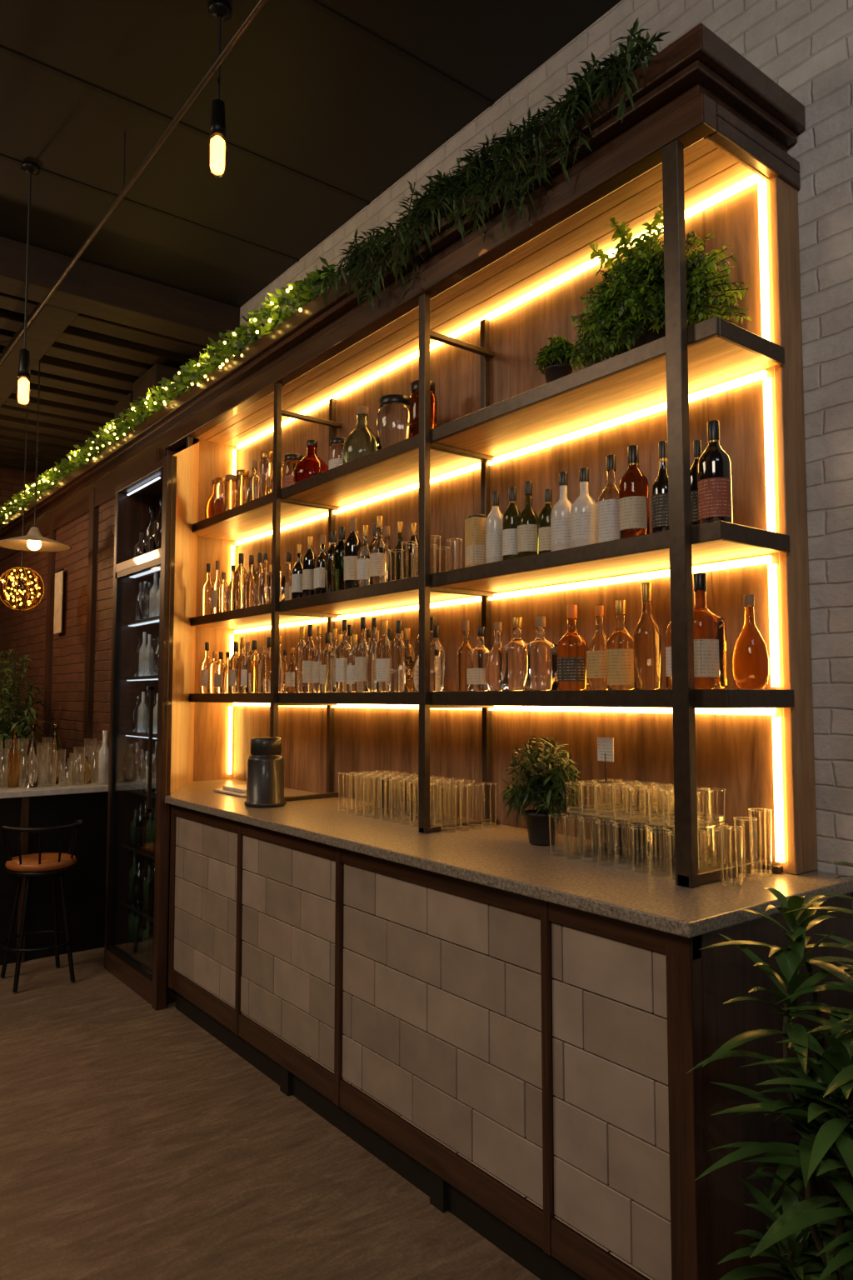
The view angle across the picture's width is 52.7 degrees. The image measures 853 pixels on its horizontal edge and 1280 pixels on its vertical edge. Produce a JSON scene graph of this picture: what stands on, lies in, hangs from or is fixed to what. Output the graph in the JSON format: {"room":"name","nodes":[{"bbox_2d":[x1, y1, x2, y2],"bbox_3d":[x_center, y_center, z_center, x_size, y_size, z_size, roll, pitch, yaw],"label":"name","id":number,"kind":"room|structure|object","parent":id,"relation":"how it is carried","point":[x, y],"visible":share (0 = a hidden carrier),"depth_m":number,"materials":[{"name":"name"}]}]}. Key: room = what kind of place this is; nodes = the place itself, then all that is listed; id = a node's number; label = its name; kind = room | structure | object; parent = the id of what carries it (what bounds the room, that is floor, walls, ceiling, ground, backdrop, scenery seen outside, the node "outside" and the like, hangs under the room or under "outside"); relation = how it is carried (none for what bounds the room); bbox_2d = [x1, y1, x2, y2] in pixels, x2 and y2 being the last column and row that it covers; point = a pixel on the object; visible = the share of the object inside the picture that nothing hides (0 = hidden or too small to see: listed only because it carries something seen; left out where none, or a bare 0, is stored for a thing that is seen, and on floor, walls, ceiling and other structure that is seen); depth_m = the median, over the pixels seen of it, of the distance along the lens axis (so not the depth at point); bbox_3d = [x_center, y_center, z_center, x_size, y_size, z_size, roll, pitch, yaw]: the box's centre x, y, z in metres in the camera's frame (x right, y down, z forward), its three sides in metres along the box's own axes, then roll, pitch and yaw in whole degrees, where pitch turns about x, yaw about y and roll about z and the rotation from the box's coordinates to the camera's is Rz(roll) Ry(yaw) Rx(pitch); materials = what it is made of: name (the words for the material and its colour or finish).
{"room":"bar","nodes":[
{"label":"bar","id":0,"kind":"room"},
{"bbox_2d":[0,467,40,518],"bbox_3d":[-6.673,-0.018,7.053,6.480,4.070,0.100,3,-5,-38],"label":"wall","id":1,"kind":"structure","parent":0,"point":[12,481],"depth_m":8.94,"materials":[{"name":"brown wood"}]},
{"bbox_2d":[0,448,179,779],"bbox_3d":[-2.787,0.465,6.873,0.500,2.884,4.697,3,-5,-38],"label":"wall","id":2,"kind":"structure","parent":0,"point":[72,665],"depth_m":6.29,"materials":[{"name":"brown wood"}]},
{"bbox_2d":[53,568,64,634],"bbox_3d":[-2.773,-0.289,6.488,0.016,0.477,0.200,3,-5,-38],"label":"menu sheet","id":3,"kind":"object","parent":2,"relation":"attached to","point":[58,574],"visible":1,"depth_m":6.47,"materials":[{"name":"beige paper"}]},
{"bbox_2d":[0,947,540,1279],"bbox_3d":[-2.904,1.641,2.073,6.480,0.100,12.200,3,-5,-38],"label":"floor","id":4,"kind":"structure","parent":0,"point":[136,1143],"depth_m":2.65,"materials":[{"name":"brown wood"}]},
{"bbox_2d":[0,648,52,780],"bbox_3d":[-3.235,0.982,6.388,0.653,1.787,2.180,3,-5,-38],"label":"potted plant","id":5,"kind":"object","parent":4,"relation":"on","point":[8,726],"visible":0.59,"depth_m":5.87,"materials":[{"name":"plant"}]},
{"bbox_2d":[0,819,83,992],"bbox_3d":[-1.990,1.344,4.444,0.391,0.794,0.378,3,-5,-38],"label":"bar stool","id":6,"kind":"object","parent":4,"relation":"on","point":[39,864],"visible":1,"depth_m":4.38,"materials":[{"name":"orange leather"}]},
{"bbox_2d":[0,775,108,964],"bbox_3d":[-3.148,1.280,4.444,2.965,0.935,0.700,3,-5,-38],"label":"bar counter","id":7,"kind":"object","parent":4,"relation":"on","point":[21,807],"depth_m":4.88,"materials":[{"name":"black stone"}]},
{"bbox_2d":[0,724,109,787],"bbox_3d":[-2.322,0.679,5.125,0.826,0.350,0.553,3,-5,-38],"label":"glassware","id":8,"kind":"object","parent":7,"relation":"on","point":[54,753],"visible":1,"depth_m":5.10,"materials":[{"name":"clear glass"}]},
{"bbox_2d":[104,455,176,1010],"bbox_3d":[-1.209,0.317,4.623,0.770,2.880,0.795,3,-5,-38],"label":"display cabinet","id":9,"kind":"object","parent":4,"relation":"on","point":[138,838],"visible":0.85,"depth_m":4.61,"materials":[{"name":"black metal"}]},
{"bbox_2d":[165,779,852,1279],"bbox_3d":[-0.240,1.182,3.350,0.735,0.985,3.500,3,-5,-38],"label":"bar counter","id":10,"kind":"object","parent":4,"relation":"on","point":[514,1029],"depth_m":2.27,"materials":[{"name":"tile"}]},
{"bbox_2d":[244,736,285,808],"bbox_3d":[-0.694,0.566,3.720,0.176,0.292,0.194,0,-4,-6],"label":"canister","id":11,"kind":"object","parent":10,"relation":"on","point":[265,777],"visible":1,"depth_m":3.65,"materials":[{"name":"grey metal"}]},
{"bbox_2d":[339,770,418,826],"label":"glasses","id":12,"kind":"object","parent":10,"relation":"on","point":[401,814],"depth_m":3.38,"materials":[{"name":"clear glass"}]},
{"bbox_2d":[0,23,818,888],"bbox_3d":[-1.703,-0.229,5.341,0.733,2.175,8.115,3,-5,-38],"label":"shelving","id":13,"kind":"object","parent":10,"relation":"on","point":[707,136],"visible":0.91,"depth_m":2.86,"materials":[{"name":"brown wood"}]},
{"bbox_2d":[0,256,340,523],"bbox_3d":[-2.271,-1.337,5.993,0.280,0.242,6.273,3,-5,-38],"label":"garland","id":14,"kind":"object","parent":13,"relation":"on","point":[112,432],"visible":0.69,"depth_m":4.57,"materials":[{"name":"green plant"}]},
{"bbox_2d":[201,563,212,615],"bbox_3d":[-1.185,-0.270,4.676,0.068,0.292,0.067,3,-5,-38],"label":"bottle","id":15,"kind":"object","parent":13,"relation":"on","point":[207,587],"visible":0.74,"depth_m":4.64,"materials":[{"name":"clear glass"}]},
{"bbox_2d":[213,477,225,515],"bbox_3d":[-1.111,-0.757,4.641,0.072,0.229,0.072,3,-5,-38],"label":"storage jar","id":16,"kind":"object","parent":13,"relation":"on","point":[218,492],"visible":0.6,"depth_m":4.61,"materials":[{"name":"clear glass"}]},
{"bbox_2d":[224,474,237,511],"bbox_3d":[-1.028,-0.758,4.535,0.072,0.217,0.071,3,-5,-38],"label":"storage jar","id":17,"kind":"object","parent":13,"relation":"on","point":[230,484],"visible":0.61,"depth_m":4.50,"materials":[{"name":"clear glass"}]},
{"bbox_2d":[233,553,247,609],"bbox_3d":[-0.944,-0.292,4.376,0.069,0.297,0.070,3,-5,-38],"label":"bottle","id":18,"kind":"object","parent":13,"relation":"on","point":[240,574],"visible":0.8,"depth_m":4.34,"materials":[{"name":"clear glass"}]},
{"bbox_2d":[235,469,249,506],"bbox_3d":[-0.946,-0.764,4.429,0.071,0.215,0.072,3,-5,-38],"label":"storage jar","id":19,"kind":"object","parent":13,"relation":"on","point":[242,475],"visible":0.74,"depth_m":4.40,"materials":[{"name":"clear glass"}]},
{"bbox_2d":[243,555,254,608],"bbox_3d":[-0.876,-0.286,4.305,0.073,0.276,0.072,3,-5,-38],"label":"bottle","id":20,"kind":"object","parent":13,"relation":"on","point":[248,580],"visible":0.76,"depth_m":4.27,"materials":[{"name":"clear glass"}]},
{"bbox_2d":[245,460,259,502],"bbox_3d":[-0.864,-0.782,4.324,0.070,0.238,0.070,3,-5,-38],"label":"bottle","id":21,"kind":"object","parent":13,"relation":"on","point":[252,482],"visible":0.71,"depth_m":4.29,"materials":[{"name":"clear glass"}]},
{"bbox_2d":[246,640,260,693],"bbox_3d":[-0.841,0.130,4.210,0.070,0.256,0.070,3,-5,-38],"label":"bottle","id":22,"kind":"object","parent":13,"relation":"on","point":[252,660],"visible":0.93,"depth_m":4.18,"materials":[{"name":"clear glass"}]},
{"bbox_2d":[257,553,268,604],"bbox_3d":[-0.776,-0.288,4.146,0.070,0.258,0.070,3,-5,-38],"label":"bottle","id":23,"kind":"object","parent":13,"relation":"on","point":[262,591],"visible":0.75,"depth_m":4.12,"materials":[{"name":"clear glass"}]},
{"bbox_2d":[259,450,273,497],"bbox_3d":[-0.782,-0.796,4.219,0.072,0.252,0.072,3,-5,-38],"label":"storage jar","id":24,"kind":"object","parent":13,"relation":"on","point":[266,471],"visible":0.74,"depth_m":4.19,"materials":[{"name":"clear glass"}]},
{"bbox_2d":[261,637,270,692],"bbox_3d":[-0.746,0.119,4.081,0.067,0.262,0.066,3,-5,-38],"label":"bottle","id":25,"kind":"object","parent":13,"relation":"on","point":[266,660],"visible":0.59,"depth_m":4.05,"materials":[{"name":"clear glass"}]},
{"bbox_2d":[281,453,304,488],"bbox_3d":[-0.633,-0.778,4.106,0.110,0.200,0.111,3,-5,-38],"label":"storage jar","id":26,"kind":"object","parent":13,"relation":"on","point":[291,460],"visible":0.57,"depth_m":4.07,"materials":[{"name":"clear glass"}]},
{"bbox_2d":[291,544,302,599],"bbox_3d":[-0.575,-0.304,3.885,0.065,0.255,0.066,3,-5,-38],"label":"wine bottle","id":27,"kind":"object","parent":13,"relation":"on","point":[297,574],"visible":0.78,"depth_m":3.86,"materials":[{"name":"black glass"}]},
{"bbox_2d":[295,626,305,692],"bbox_3d":[-0.559,0.088,3.870,0.062,0.296,0.062,3,-5,-38],"label":"bottle","id":28,"kind":"object","parent":13,"relation":"in","point":[299,650],"visible":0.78,"depth_m":3.84,"materials":[{"name":"clear glass"}]},
{"bbox_2d":[302,535,316,597],"bbox_3d":[-0.517,-0.320,3.821,0.065,0.279,0.066,3,-5,-38],"label":"wine bottle","id":29,"kind":"object","parent":13,"relation":"on","point":[310,557],"visible":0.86,"depth_m":3.79,"materials":[{"name":"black glass"}]},
{"bbox_2d":[303,624,316,692],"bbox_3d":[-0.516,0.081,3.813,0.060,0.302,0.061,3,-5,-38],"label":"bottle","id":30,"kind":"object","parent":13,"relation":"on","point":[309,649],"visible":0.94,"depth_m":3.79,"materials":[{"name":"clear glass"}]},
{"bbox_2d":[293,440,328,483],"bbox_3d":[-0.523,-0.799,3.934,0.168,0.220,0.170,3,-5,-38],"label":"bottle","id":31,"kind":"object","parent":13,"relation":"on","point":[312,464],"visible":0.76,"depth_m":3.87,"materials":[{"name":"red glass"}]},
{"bbox_2d":[311,625,322,692],"bbox_3d":[-0.470,0.083,3.755,0.058,0.289,0.058,3,-5,-38],"label":"bottle","id":32,"kind":"object","parent":13,"relation":"in","point":[316,664],"visible":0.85,"depth_m":3.73,"materials":[{"name":"clear glass"}]},
{"bbox_2d":[314,535,325,594],"bbox_3d":[-0.452,-0.322,3.755,0.067,0.274,0.067,3,-5,-38],"label":"wine bottle","id":33,"kind":"object","parent":13,"relation":"on","point":[319,562],"visible":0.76,"depth_m":3.72,"materials":[{"name":"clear glass"}]},
{"bbox_2d":[320,632,331,692],"bbox_3d":[-0.425,0.097,3.695,0.062,0.255,0.063,3,-5,-38],"label":"bottle","id":34,"kind":"object","parent":13,"relation":"in","point":[327,647],"visible":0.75,"depth_m":3.67,"materials":[{"name":"clear glass"}]},
{"bbox_2d":[325,530,336,593],"bbox_3d":[-0.399,-0.327,3.686,0.071,0.276,0.070,3,-5,-38],"label":"bottle","id":35,"kind":"object","parent":13,"relation":"on","point":[329,554],"visible":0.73,"depth_m":3.66,"materials":[{"name":"clear glass"}]},
{"bbox_2d":[326,628,337,692],"bbox_3d":[-0.388,0.086,3.628,0.058,0.268,0.058,2,-4,-31],"label":"bottle","id":36,"kind":"object","parent":13,"relation":"in","point":[331,656],"visible":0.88,"depth_m":3.60,"materials":[{"name":"clear glass"}]},
{"bbox_2d":[328,437,345,469],"bbox_3d":[-0.379,-0.789,3.778,0.100,0.180,0.101,3,-5,-38],"label":"storage jar","id":37,"kind":"object","parent":13,"relation":"on","point":[337,443],"visible":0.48,"depth_m":3.74,"materials":[{"name":"clear glass"}]},
{"bbox_2d":[333,526,345,591],"bbox_3d":[-0.355,-0.334,3.616,0.072,0.280,0.074,3,-5,-38],"label":"bottle","id":38,"kind":"object","parent":13,"relation":"on","point":[338,552],"visible":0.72,"depth_m":3.58,"materials":[{"name":"green glass"}]},
{"bbox_2d":[335,619,351,692],"bbox_3d":[-0.341,0.065,3.575,0.059,0.302,0.059,3,-5,-38],"label":"bottle","id":39,"kind":"object","parent":13,"relation":"on","point":[342,650],"visible":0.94,"depth_m":3.55,"materials":[{"name":"clear glass"}]},
{"bbox_2d":[346,634,357,692],"bbox_3d":[-0.293,0.095,3.513,0.062,0.235,0.062,3,-5,-38],"label":"bottle","id":40,"kind":"object","parent":13,"relation":"on","point":[351,656],"visible":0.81,"depth_m":3.49,"materials":[{"name":"clear glass"}]},
{"bbox_2d":[344,517,362,589],"bbox_3d":[-0.301,-0.351,3.542,0.075,0.305,0.076,3,-5,-38],"label":"bottle","id":41,"kind":"object","parent":13,"relation":"on","point":[353,544],"visible":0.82,"depth_m":3.51,"materials":[{"name":"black glass"}]},
{"bbox_2d":[342,405,376,464],"bbox_3d":[-0.270,-0.845,3.626,0.168,0.270,0.170,3,-5,-38],"label":"bottle","id":42,"kind":"object","parent":13,"relation":"on","point":[362,441],"visible":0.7,"depth_m":3.56,"materials":[{"name":"green glass"}]},
{"bbox_2d":[355,616,369,691],"bbox_3d":[-0.254,0.057,3.448,0.065,0.302,0.066,3,-5,-38],"label":"bottle","id":43,"kind":"object","parent":13,"relation":"in","point":[362,648],"visible":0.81,"depth_m":3.42,"materials":[{"name":"clear glass"}]},
{"bbox_2d":[356,525,370,586],"bbox_3d":[-0.247,-0.333,3.474,0.066,0.260,0.066,3,-5,-38],"label":"wine bottle","id":44,"kind":"object","parent":13,"relation":"on","point":[363,556],"visible":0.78,"depth_m":3.44,"materials":[{"name":"clear glass"}]},
{"bbox_2d":[365,617,377,691],"bbox_3d":[-0.207,0.058,3.390,0.064,0.291,0.064,3,-5,-38],"label":"bottle","id":45,"kind":"object","parent":13,"relation":"on","point":[371,667],"visible":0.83,"depth_m":3.36,"materials":[{"name":"clear glass"}]},
{"bbox_2d":[370,515,389,584],"bbox_3d":[-0.186,-0.350,3.412,0.076,0.285,0.076,3,-5,-38],"label":"bottle","id":46,"kind":"object","parent":13,"relation":"on","point":[379,552],"visible":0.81,"depth_m":3.38,"materials":[{"name":"clear glass"}]},
{"bbox_2d":[376,620,391,691],"bbox_3d":[-0.162,0.062,3.331,0.063,0.277,0.064,3,-5,-38],"label":"bottle","id":47,"kind":"object","parent":13,"relation":"in","point":[384,645],"visible":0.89,"depth_m":3.30,"materials":[{"name":"clear glass"}]},
{"bbox_2d":[376,394,409,450],"bbox_3d":[-0.123,-0.842,3.436,0.148,0.240,0.150,3,-5,-38],"label":"storage jar","id":48,"kind":"object","parent":13,"relation":"on","point":[392,427],"visible":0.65,"depth_m":3.37,"materials":[{"name":"clear glass"}]},
{"bbox_2d":[390,620,406,691],"bbox_3d":[-0.106,0.061,3.279,0.058,0.270,0.058,3,-5,-38],"label":"bottle","id":49,"kind":"object","parent":13,"relation":"on","point":[398,651],"visible":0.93,"depth_m":3.25,"materials":[{"name":"clear glass"}]},
{"bbox_2d":[391,521,405,579],"bbox_3d":[-0.107,-0.342,3.531,0.070,0.285,0.070,3,-5,-38],"label":"bottle","id":50,"kind":"object","parent":13,"relation":"on","point":[397,573],"visible":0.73,"depth_m":3.50,"materials":[{"name":"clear glass"}]},
{"bbox_2d":[405,628,414,691],"bbox_3d":[-0.076,0.081,3.450,0.064,0.254,0.064,3,-5,-38],"label":"bottle","id":51,"kind":"object","parent":13,"relation":"on","point":[410,649],"visible":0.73,"depth_m":3.42,"materials":[{"name":"clear glass"}]},
{"bbox_2d":[405,523,419,578],"bbox_3d":[-0.050,-0.337,3.464,0.072,0.265,0.074,3,-5,-38],"label":"wine bottle","id":52,"kind":"object","parent":13,"relation":"on","point":[409,548],"visible":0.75,"depth_m":3.43,"materials":[{"name":"clear glass"}]},
{"bbox_2d":[409,380,437,437],"bbox_3d":[-0.013,-0.863,3.345,0.109,0.270,0.110,3,-5,-38],"label":"storage jar","id":53,"kind":"object","parent":13,"relation":"on","point":[414,397],"visible":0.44,"depth_m":3.31,"materials":[{"name":"brown glass"}]},
{"bbox_2d":[430,625,444,691],"bbox_3d":[0.035,0.068,3.155,0.065,0.240,0.066,3,-5,-38],"label":"bottle","id":54,"kind":"object","parent":13,"relation":"on","point":[437,649],"visible":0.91,"depth_m":3.13,"materials":[{"name":"clear glass"}]},
{"bbox_2d":[456,620,474,690],"bbox_3d":[0.139,0.054,3.022,0.068,0.250,0.067,3,-5,-38],"label":"bottle","id":55,"kind":"object","parent":13,"relation":"on","point":[462,653],"visible":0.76,"depth_m":3.00,"materials":[{"name":"glass"}]},
{"bbox_2d":[465,514,487,567],"bbox_3d":[0.177,-0.334,3.014,0.070,0.200,0.071,2,-4,-26],"label":"gift box","id":56,"kind":"object","parent":13,"relation":"on","point":[475,524],"visible":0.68,"depth_m":2.98,"materials":[{"name":"beige cardboard"}]},
{"bbox_2d":[467,626,490,690],"bbox_3d":[0.188,0.065,2.957,0.078,0.220,0.078,3,-5,-38],"label":"bottle","id":57,"kind":"object","parent":13,"relation":"on","point":[477,657],"visible":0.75,"depth_m":2.92,"materials":[{"name":"clear glass"}]},
{"bbox_2d":[313,16,669,308],"bbox_3d":[0.151,-1.442,2.869,0.334,0.439,1.651,3,-5,-38],"label":"greenery garland","id":58,"kind":"object","parent":13,"relation":"on","point":[447,189],"visible":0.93,"depth_m":2.68,"materials":[{"name":"green plant"}]},
{"bbox_2d":[485,622,502,690],"bbox_3d":[0.240,0.056,2.891,0.085,0.230,0.086,3,-5,-38],"label":"bottle","id":59,"kind":"object","parent":13,"relation":"on","point":[493,680],"visible":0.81,"depth_m":2.86,"materials":[{"name":"clear glass"}]},
{"bbox_2d":[485,491,503,563],"bbox_3d":[0.237,-0.373,2.955,0.068,0.270,0.068,3,-5,-38],"label":"bottle","id":60,"kind":"object","parent":13,"relation":"on","point":[494,520],"visible":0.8,"depth_m":2.93,"materials":[{"name":"white glass"}]},
{"bbox_2d":[502,486,521,559],"bbox_3d":[0.290,-0.377,2.888,0.070,0.270,0.070,3,-5,-38],"label":"wine bottle","id":61,"kind":"object","parent":13,"relation":"on","point":[511,516],"visible":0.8,"depth_m":2.86,"materials":[{"name":"green glass"}]},
{"bbox_2d":[500,616,528,690],"bbox_3d":[0.298,0.046,2.816,0.087,0.240,0.087,4,-5,-44],"label":"bottle","id":62,"kind":"object","parent":13,"relation":"on","point":[512,653],"visible":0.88,"depth_m":2.78,"materials":[{"name":"clear glass"}]},
{"bbox_2d":[517,480,539,557],"bbox_3d":[0.336,-0.384,2.829,0.074,0.275,0.074,3,-5,-38],"label":"wine bottle","id":63,"kind":"object","parent":13,"relation":"on","point":[528,520],"visible":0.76,"depth_m":2.80,"materials":[{"name":"green glass"}]},
{"bbox_2d":[523,615,558,690],"bbox_3d":[0.363,0.043,2.733,0.091,0.235,0.091,2,-4,-26],"label":"bottle","id":64,"kind":"object","parent":13,"relation":"on","point":[540,663],"visible":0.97,"depth_m":2.69,"materials":[{"name":"clear glass"}]},
{"bbox_2d":[538,489,553,553],"bbox_3d":[0.393,-0.368,2.771,0.064,0.235,0.064,3,-5,-38],"label":"wine bottle","id":65,"kind":"object","parent":13,"relation":"on","point":[544,530],"visible":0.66,"depth_m":2.75,"materials":[{"name":"green glass"}]},
{"bbox_2d":[534,334,575,383],"bbox_3d":[0.405,-0.862,2.679,0.134,0.180,0.156,1,-4,-9],"label":"potted fern","id":66,"kind":"object","parent":13,"relation":"on","point":[555,357],"visible":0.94,"depth_m":2.65,"materials":[{"name":"green plant"}]},
{"bbox_2d":[550,471,572,551],"bbox_3d":[0.429,-0.390,2.693,0.080,0.270,0.080,3,-5,-38],"label":"bottle","id":67,"kind":"object","parent":13,"relation":"on","point":[560,515],"visible":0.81,"depth_m":2.66,"materials":[{"name":"white glass"}]},
{"bbox_2d":[556,604,588,689],"bbox_3d":[0.447,0.023,2.641,0.094,0.262,0.094,3,-5,-38],"label":"bottle","id":68,"kind":"object","parent":13,"relation":"on","point":[572,648],"visible":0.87,"depth_m":2.60,"materials":[{"name":"orange glass"}]},
{"bbox_2d":[570,467,598,547],"bbox_3d":[0.479,-0.391,2.611,0.086,0.260,0.086,3,-5,-38],"label":"bottle","id":69,"kind":"object","parent":13,"relation":"on","point":[583,516],"visible":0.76,"depth_m":2.58,"materials":[{"name":"white glass"}]},
{"bbox_2d":[586,605,608,689],"bbox_3d":[0.514,0.023,2.554,0.080,0.250,0.080,3,-5,-38],"label":"bottle","id":70,"kind":"object","parent":13,"relation":"in","point":[597,677],"visible":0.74,"depth_m":2.53,"materials":[{"name":"orange glass"}]},
{"bbox_2d":[597,455,619,542],"bbox_3d":[0.546,-0.405,2.542,0.084,0.280,0.084,3,-5,-38],"label":"bottle","id":71,"kind":"object","parent":13,"relation":"on","point":[608,522],"visible":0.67,"depth_m":2.51,"materials":[{"name":"clear glass"}]},
{"bbox_2d":[606,600,635,689],"bbox_3d":[0.561,0.014,2.479,0.084,0.258,0.084,3,-5,-38],"label":"bottle","id":72,"kind":"object","parent":13,"relation":"on","point":[620,646],"visible":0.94,"depth_m":2.44,"materials":[{"name":"orange glass"}]},
{"bbox_2d":[619,445,649,539],"bbox_3d":[0.594,-0.413,2.465,0.084,0.285,0.084,3,-5,-38],"label":"bottle","id":73,"kind":"object","parent":13,"relation":"on","point":[634,509],"visible":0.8,"depth_m":2.43,"materials":[{"name":"brown glass"}]},
{"bbox_2d":[633,582,662,689],"bbox_3d":[0.620,-0.011,2.421,0.076,0.300,0.075,3,-5,-38],"label":"bottle","id":74,"kind":"object","parent":13,"relation":"on","point":[647,637],"visible":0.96,"depth_m":2.39,"materials":[{"name":"orange glass"}]},
{"bbox_2d":[651,440,669,532],"bbox_3d":[0.667,-0.416,2.420,0.066,0.285,0.066,3,-5,-38],"label":"wine bottle","id":75,"kind":"object","parent":13,"relation":"on","point":[660,501],"visible":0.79,"depth_m":2.40,"materials":[{"name":"black glass"}]},
{"bbox_2d":[570,205,752,369],"bbox_3d":[0.655,-1.029,2.476,0.307,0.485,0.603,3,-5,-38],"label":"potted fern","id":76,"kind":"object","parent":13,"relation":"on","point":[631,314],"visible":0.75,"depth_m":2.40,"materials":[{"name":"green plant"}]},
{"bbox_2d":[665,621,672,689],"bbox_3d":[0.693,0.009,2.374,0.066,0.255,0.066,3,-5,-38],"label":"bottle","id":77,"kind":"object","parent":13,"relation":"in","point":[668,634],"visible":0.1,"depth_m":2.36,"materials":[{"name":"glass"}]},
{"bbox_2d":[690,440,702,525],"bbox_3d":[0.740,-0.411,2.342,0.060,0.265,0.060,3,-5,-38],"label":"wine bottle","id":78,"kind":"object","parent":13,"relation":"on","point":[697,450],"visible":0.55,"depth_m":2.32,"materials":[{"name":"black glass"}]},
{"bbox_2d":[693,573,727,689],"bbox_3d":[0.724,-0.023,2.270,0.098,0.305,0.098,2,-4,-25],"label":"bottle","id":79,"kind":"object","parent":13,"relation":"on","point":[709,628],"visible":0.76,"depth_m":2.22,"materials":[{"name":"orange glass"}]},
{"bbox_2d":[697,420,733,524],"bbox_3d":[0.755,-0.429,2.257,0.086,0.290,0.086,3,-5,-38],"label":"wine bottle","id":80,"kind":"object","parent":13,"relation":"on","point":[714,465],"visible":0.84,"depth_m":2.22,"materials":[{"name":"black glass"}]},
{"bbox_2d":[732,594,769,689],"bbox_3d":[0.856,0.005,2.279,0.089,0.250,0.090,3,-5,-38],"label":"bottle","id":81,"kind":"object","parent":13,"relation":"on","point":[751,659],"visible":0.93,"depth_m":2.25,"materials":[{"name":"orange glass"}]},
{"bbox_2d":[430,775,496,832],"label":"glasses","id":82,"kind":"object","parent":10,"relation":"on","point":[436,822],"depth_m":3.13,"materials":[{"name":"clear glass"}]},
{"bbox_2d":[165,779,852,938],"bbox_3d":[-0.240,0.707,3.382,0.735,0.032,3.500,3,-5,-38],"label":"countertop","id":83,"kind":"structure","parent":10,"relation":"on","point":[502,857],"depth_m":2.39,"materials":[{"name":"stone"}]},
{"bbox_2d":[500,735,585,845],"bbox_3d":[0.373,0.475,2.748,0.261,0.341,0.298,3,-5,-38],"label":"potted plant","id":84,"kind":"object","parent":10,"relation":"on","point":[552,781],"visible":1,"depth_m":2.70,"materials":[{"name":"plant"}]},
{"bbox_2d":[548,778,744,879],"bbox_3d":[0.613,0.521,2.444,0.299,0.209,0.482,3,-5,-38],"label":"tumblers","id":85,"kind":"object","parent":10,"relation":"on","point":[645,815],"visible":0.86,"depth_m":2.44,"materials":[{"name":"clear glass"}]},
{"bbox_2d":[597,737,614,783],"bbox_3d":[0.532,0.356,2.559,0.040,0.132,0.050,0,-4,0],"label":"card stand","id":86,"kind":"object","parent":85,"relation":"on","point":[605,745],"visible":1,"depth_m":2.56,"materials":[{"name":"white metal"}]},
{"bbox_2d":[719,808,772,887],"bbox_3d":[0.812,0.523,2.187,0.218,0.170,0.058,4,-5,-44],"label":"glasses","id":87,"kind":"object","parent":10,"relation":"on","point":[747,875],"visible":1,"depth_m":2.18,"materials":[{"name":"clear glass"}]},
{"bbox_2d":[685,861,852,1279],"bbox_3d":[0.909,0.969,1.616,0.763,1.179,0.654,2,-4,-31],"label":"plant","id":88,"kind":"object","parent":4,"relation":"on","point":[820,1107],"visible":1,"depth_m":1.63,"materials":[{"name":"plant"}]},
{"bbox_2d":[0,0,621,307],"bbox_3d":[-2.904,-2.318,2.336,6.480,0.104,12.200,3,-5,-38],"label":"ceiling","id":89,"kind":"structure","parent":0,"point":[329,104],"depth_m":3.57,"materials":[{"name":"black paint"}]},
{"bbox_2d":[0,403,44,610],"bbox_3d":[-2.812,-1.036,6.024,0.310,1.675,0.307,3,-5,-38],"label":"pendant light","id":90,"kind":"object","parent":89,"relation":"hanging from","point":[16,567],"visible":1,"depth_m":5.99,"materials":[{"name":"gold metal"}]},
{"bbox_2d":[17,160,39,404],"bbox_3d":[-1.810,-1.607,3.900,0.080,1.115,0.078,3,-5,-38],"label":"lamp","id":91,"kind":"object","parent":89,"relation":"hanging from","point":[31,168],"visible":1,"depth_m":3.88,"materials":[{"name":"white glass"}]},
{"bbox_2d":[0,360,71,551],"bbox_3d":[-2.617,-1.242,5.785,0.467,1.295,0.467,3,-5,-38],"label":"pendant lamp","id":92,"kind":"object","parent":89,"relation":"hanging from","point":[33,541],"visible":1,"depth_m":5.77,"materials":[{"name":"metal"}]},
{"bbox_2d":[0,235,239,474],"bbox_3d":[-5.150,-1.974,5.215,6.480,0.210,4.670,3,-5,-38],"label":"timber beams","id":93,"kind":"structure","parent":89,"relation":"attached to","point":[102,328],"depth_m":5.49,"materials":[{"name":"brown wood"}]},
{"bbox_2d":[0,0,267,364],"bbox_3d":[-1.911,-1.987,4.481,0.020,0.280,8.000,3,-5,-38],"label":"rail","id":94,"kind":"object","parent":89,"relation":"hanging from","point":[259,5],"depth_m":3.44,"materials":[{"name":"black metal"}]},
{"bbox_2d":[208,0,231,177],"bbox_3d":[-0.727,-1.919,3.012,0.080,0.610,0.078,3,-5,-38],"label":"lamp","id":95,"kind":"object","parent":89,"relation":"hanging from","point":[217,8],"visible":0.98,"depth_m":2.99,"materials":[{"name":"white glass"}]},
{"bbox_2d":[40,0,852,904],"bbox_3d":[-0.284,-0.205,4.232,0.150,4.070,12.400,3,-5,-38],"label":"wall","id":96,"kind":"structure","parent":0,"point":[806,47],"depth_m":2.39,"materials":[{"name":"brick"}]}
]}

